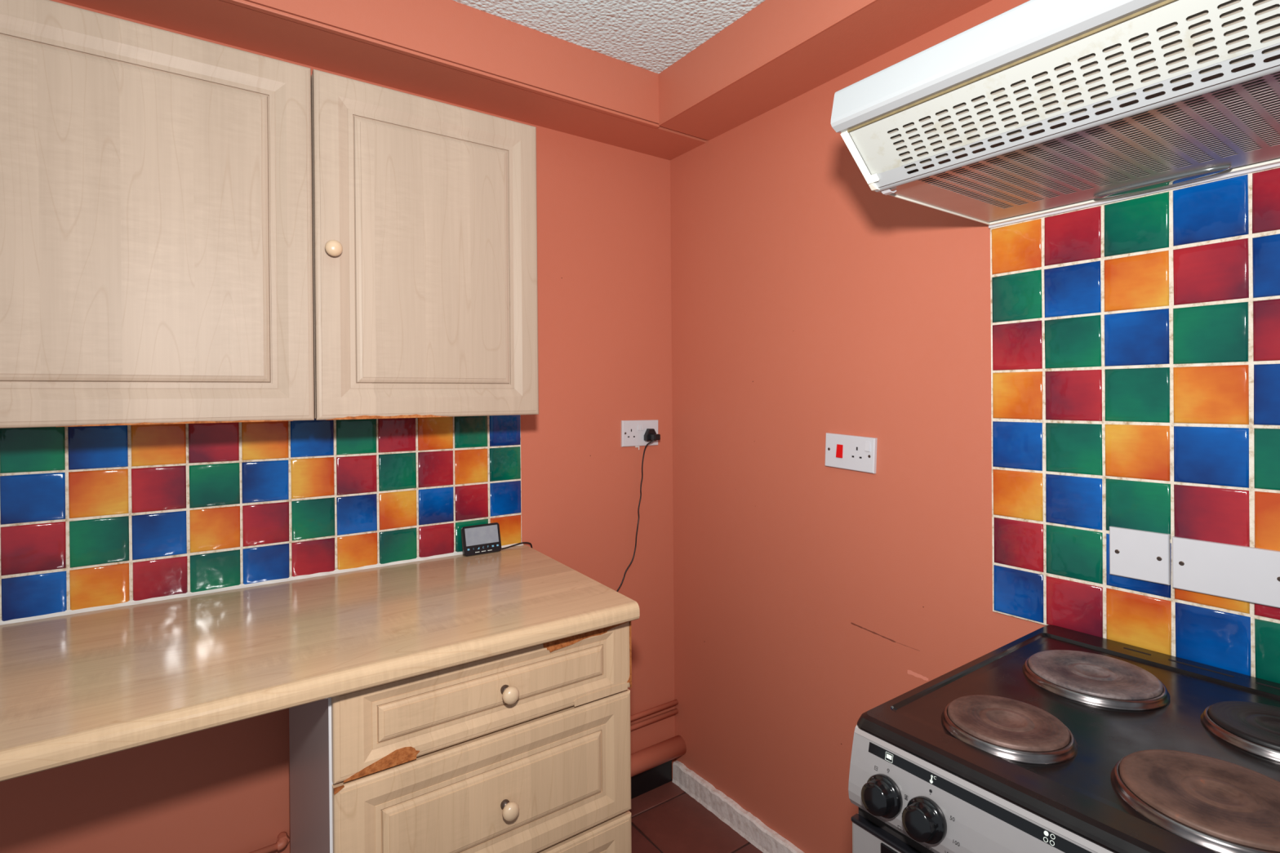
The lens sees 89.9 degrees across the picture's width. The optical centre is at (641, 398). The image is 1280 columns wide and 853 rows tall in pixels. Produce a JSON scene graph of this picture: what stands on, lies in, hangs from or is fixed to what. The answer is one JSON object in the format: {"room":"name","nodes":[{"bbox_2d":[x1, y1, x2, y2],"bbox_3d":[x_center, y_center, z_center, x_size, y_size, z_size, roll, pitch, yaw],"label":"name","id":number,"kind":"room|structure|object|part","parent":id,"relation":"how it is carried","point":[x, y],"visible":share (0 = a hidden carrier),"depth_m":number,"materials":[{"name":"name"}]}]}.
{"room":"kitchen","nodes":[
{"label":"kitchen","id":0,"kind":"room"},
{"bbox_2d":[0,0,675,852],"bbox_3d":[-0.980,0.204,1.508,2.800,2.450,0.100,-1,0,-35],"label":"wall","id":1,"kind":"structure","parent":0,"point":[604,224],"depth_m":1.99,"materials":[{"name":"paint"}]},
{"bbox_2d":[0,0,314,427],"bbox_3d":[-0.993,-0.309,1.242,0.598,0.712,0.302,-1,0,-35],"label":"upper cabinet","id":2,"kind":"object","parent":1,"relation":"attached to","point":[156,219],"visible":1,"depth_m":1.14,"materials":[{"name":"brown wood"}]},
{"bbox_2d":[0,414,523,625],"bbox_3d":[-0.882,0.240,1.507,1.303,0.391,0.014,-1,0,-35],"label":"tile backsplash","id":3,"kind":"structure","parent":1,"relation":"attached to","point":[92,518],"depth_m":1.47,"materials":[{"name":"tile"}]},
{"bbox_2d":[249,831,289,852],"bbox_3d":[-1.168,1.048,1.283,0.819,0.026,0.037,-1,0,-35],"label":"copper pipe","id":4,"kind":"object","parent":1,"relation":"attached to","point":[283,838],"visible":1,"depth_m":1.50,"materials":[{"name":"metal"}]},
{"bbox_2d":[60,0,706,159],"bbox_3d":[-0.942,-0.890,1.351,2.700,0.162,0.204,-1,0,-35],"label":"ceiling beam","id":5,"kind":"structure","parent":1,"relation":"attached to","point":[448,51],"depth_m":1.60,"materials":[{"name":"paint"}]},
{"bbox_2d":[311,69,538,420],"bbox_3d":[-0.534,-0.314,1.549,0.498,0.712,0.334,-1,0,-35],"label":"upper cabinet","id":6,"kind":"object","parent":1,"relation":"attached to","point":[424,210],"visible":0.97,"depth_m":1.42,"materials":[{"name":"brown wood"}]},
{"bbox_3d":[-0.624,-0.304,1.300,0.033,0.033,0.033,-1,0,-35],"label":"knob","id":7,"kind":"part","parent":6,"relation":"part of","materials":[{"name":"brown wood"}]},
{"bbox_2d":[501,428,660,591],"bbox_3d":[-0.192,0.402,1.967,0.617,0.595,0.048,-1,0,-35],"label":"power cord","id":8,"kind":"object","parent":1,"relation":"attached to","point":[650,435],"visible":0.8,"depth_m":2.12,"materials":[{"name":"black plastic"}]},
{"bbox_2d":[621,419,657,449],"bbox_3d":[-0.003,0.122,2.135,0.147,0.099,0.013,0,0,-35],"label":"double socket","id":9,"kind":"object","parent":1,"relation":"attached to","point":[633,432],"visible":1,"depth_m":2.12,"materials":[{"name":"white plastic"}]},
{"bbox_2d":[631,760,671,799],"bbox_3d":[-0.947,1.291,1.462,2.581,0.075,0.008,-1,0,-35],"label":"baseboard","id":10,"kind":"structure","parent":1,"relation":"attached to","point":[644,782],"depth_m":2.15,"materials":[{"name":"black"}]},
{"bbox_2d":[630,708,678,731],"bbox_3d":[-0.116,1.081,2.043,0.584,0.017,0.017,-1,0,-35],"label":"pipe","id":11,"kind":"object","parent":1,"relation":"attached to","point":[675,711],"visible":0.34,"depth_m":2.15,"materials":[{"name":"paint"}]},
{"bbox_2d":[630,699,678,721],"bbox_3d":[-0.116,1.050,2.043,0.584,0.017,0.017,-1,0,-35],"label":"pipe","id":12,"kind":"object","parent":1,"relation":"attached to","point":[675,702],"visible":0.34,"depth_m":2.15,"materials":[{"name":"paint"}]},
{"bbox_2d":[631,735,686,777],"bbox_3d":[-0.104,1.191,2.028,0.584,0.062,0.062,-1,0,-35],"label":"pipe","id":13,"kind":"object","parent":1,"relation":"attached to","point":[651,757],"visible":0.34,"depth_m":2.12,"materials":[{"name":"paint"}]},
{"bbox_2d":[453,0,764,73],"bbox_3d":[-0.090,-1.024,0.241,2.800,0.100,3.200,-1,0,-35],"label":"ceiling","id":14,"kind":"structure","parent":0,"point":[651,35],"depth_m":1.66,"materials":[{"name":"white paint"}]},
{"bbox_2d":[629,779,763,852],"bbox_3d":[-0.104,1.375,0.296,2.800,0.101,3.316,-1,0,-35],"label":"floor","id":15,"kind":"structure","parent":0,"point":[665,819],"depth_m":1.97,"materials":[{"name":"tile"}]},
{"bbox_2d":[288,621,631,852],"bbox_3d":[-0.404,0.896,1.420,0.595,0.856,0.558,-1,0,-35],"label":"drawer unit","id":16,"kind":"object","parent":15,"relation":"on","point":[528,749],"visible":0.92,"depth_m":1.21,"materials":[{"name":"wood"}]},
{"bbox_3d":[-0.655,0.899,1.274,0.017,0.856,0.504,-1,0,-35],"label":"panel","id":17,"kind":"part","parent":16,"relation":"part of","materials":[{"name":"plastic"}]},
{"bbox_2d":[0,543,639,782],"bbox_3d":[-0.887,0.455,1.112,1.788,0.035,0.650,-1,0,-35],"label":"countertop","id":18,"kind":"structure","parent":16,"relation":"on","point":[77,687],"depth_m":1.14,"materials":[{"name":"beige laminate"}]},
{"bbox_2d":[460,522,502,556],"bbox_3d":[-0.445,0.392,1.784,0.108,0.080,0.033,-1,0,-35],"label":"monitor","id":19,"kind":"object","parent":18,"relation":"on","point":[481,539],"visible":1,"depth_m":1.78,"materials":[{"name":"black plastic"}]},
{"bbox_3d":[-0.268,0.554,1.227,0.591,0.154,0.018,-1,0,-35],"label":"drawer","id":20,"kind":"part","parent":16,"relation":"part of","materials":[{"name":"brown wood"}]},
{"bbox_3d":[-0.266,0.768,1.228,0.591,0.259,0.018,-1,0,-35],"label":"drawer","id":21,"kind":"part","parent":16,"relation":"part of","materials":[{"name":"brown wood"}]},
{"bbox_3d":[-0.246,0.776,1.206,0.032,0.032,0.024,-1,0,-35],"label":"knob","id":22,"kind":"part","parent":16,"relation":"part of","materials":[{"name":"brown wood"}]},
{"bbox_3d":[-0.246,0.558,1.206,0.032,0.032,0.024,-1,0,-35],"label":"knob","id":23,"kind":"part","parent":16,"relation":"part of","materials":[{"name":"brown wood"}]},
{"bbox_3d":[-0.264,1.040,1.229,0.591,0.268,0.018,-1,0,-35],"label":"drawer","id":24,"kind":"part","parent":16,"relation":"part of","materials":[{"name":"brown wood"}]},
{"bbox_2d":[848,625,1279,852],"bbox_3d":[0.676,0.873,0.860,0.648,0.890,0.500,-1,0,-35],"label":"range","id":25,"kind":"object","parent":15,"relation":"on","point":[1054,739],"visible":1,"depth_m":0.82,"materials":[{"name":"black metal"}]},
{"bbox_3d":[0.449,0.801,0.698,0.024,0.438,0.500,-1,0,-35],"label":"oven door","id":26,"kind":"part","parent":25,"relation":"part of","materials":[{"name":"silver metal"}]},
{"bbox_3d":[0.311,0.521,0.838,0.030,0.050,0.050,10,-6,-35],"label":"control knob","id":27,"kind":"part","parent":25,"relation":"part of","materials":[{"name":"black plastic"}]},
{"bbox_3d":[0.441,0.585,0.694,0.015,0.006,0.498,-1,0,-35],"label":"rail","id":28,"kind":"part","parent":25,"relation":"part of","materials":[{"name":"black plastic"}]},
{"bbox_3d":[0.438,0.783,0.691,0.004,0.383,0.404,-1,0,-35],"label":"glass","id":29,"kind":"part","parent":25,"relation":"part of","materials":[{"name":"black glass"}]},
{"bbox_3d":[0.345,0.521,0.790,0.030,0.050,0.050,10,-6,-35],"label":"control knob","id":30,"kind":"part","parent":25,"relation":"part of","materials":[{"name":"black plastic"}]},
{"bbox_3d":[0.445,0.513,0.697,0.031,0.110,0.500,-1,0,-35],"label":"control panel","id":31,"kind":"part","parent":25,"relation":"part of","materials":[{"name":"silver metal"}]},
{"bbox_2d":[670,0,1045,852],"bbox_3d":[1.048,0.189,0.989,0.100,2.450,3.100,-1,0,-35],"label":"wall","id":32,"kind":"structure","parent":0,"point":[809,301],"depth_m":1.72,"materials":[{"name":"paint"}]},
{"bbox_2d":[671,760,804,852],"bbox_3d":[0.452,1.281,1.735,0.023,0.070,1.163,-1,0,-35],"label":"baseboard","id":33,"kind":"structure","parent":32,"relation":"attached to","point":[730,812],"depth_m":1.97,"materials":[{"name":"paint"}]},
{"bbox_2d":[658,0,991,140],"bbox_3d":[0.974,-0.906,0.816,0.204,0.158,2.900,-1,0,-35],"label":"ceiling beam","id":34,"kind":"structure","parent":32,"relation":"attached to","point":[778,51],"depth_m":1.60,"materials":[{"name":"paint"}]},
{"bbox_2d":[825,432,877,473],"bbox_3d":[0.526,0.137,1.622,0.015,0.094,0.151,-1,0,-35],"label":"switch","id":35,"kind":"object","parent":32,"relation":"attached to","point":[851,452],"visible":1,"depth_m":1.61,"materials":[{"name":"white plastic"}]},
{"bbox_2d":[835,444,843,457],"bbox_3d":[0.506,0.135,1.640,0.005,0.034,0.018,-1,3,-35],"label":"rocker switch","id":36,"kind":"object","parent":35,"relation":"attached to","point":[839,447],"depth_m":1.64,"materials":[{"name":"red plastic"}]},
{"bbox_2d":[864,441,870,451],"bbox_3d":[0.554,0.118,1.573,0.005,0.024,0.012,-1,3,-35],"label":"rocker switch","id":37,"kind":"object","parent":35,"relation":"attached to","point":[867,444],"depth_m":1.57,"materials":[{"name":"white plastic"}]},
{"bbox_2d":[831,0,1279,225],"bbox_3d":[0.692,-0.426,0.939,0.524,0.150,0.601,-1,0,-35],"label":"hood","id":38,"kind":"object","parent":32,"relation":"attached to","point":[1035,108],"visible":1,"depth_m":0.87,"materials":[{"name":"white metal"}]},
{"bbox_2d":[880,188,896,195],"bbox_3d":[0.421,-0.353,1.095,0.028,0.007,0.014,-1,0,-35],"label":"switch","id":39,"kind":"object","parent":38,"relation":"attached to","point":[885,191],"depth_m":1.09,"materials":[{"name":"white plastic"}]},
{"bbox_3d":[0.524,-0.475,0.734,0.007,0.028,0.092,-1,0,-35],"label":"badge plate","id":40,"kind":"part","parent":38,"relation":"part of","materials":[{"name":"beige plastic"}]},
{"bbox_2d":[988,163,1279,684],"bbox_3d":[0.904,0.041,1.093,0.011,0.806,0.601,-1,0,-35],"label":"tile backsplash","id":41,"kind":"structure","parent":32,"relation":"attached to","point":[1135,338],"depth_m":1.13,"materials":[{"name":"tile"}]},
{"bbox_3d":[0.899,-0.358,1.091,0.007,0.007,0.601,-1,0,-35],"label":"edge trim","id":42,"kind":"part","parent":41,"relation":"part of","materials":[{"name":"white plastic"}]},
{"bbox_2d":[1109,526,1170,585],"bbox_3d":[0.874,0.275,1.127,0.010,0.086,0.086,-1,0,-35],"label":"plate","id":43,"kind":"object","parent":41,"relation":"attached to","point":[1138,554],"visible":1,"depth_m":1.12,"materials":[{"name":"white plastic"}]},
{"bbox_2d":[1172,536,1279,608],"bbox_3d":[0.944,0.278,1.029,0.010,0.086,0.146,-1,0,-35],"label":"plate","id":44,"kind":"object","parent":41,"relation":"attached to","point":[1232,571],"visible":1,"depth_m":1.03,"materials":[{"name":"white plastic"}]}
]}

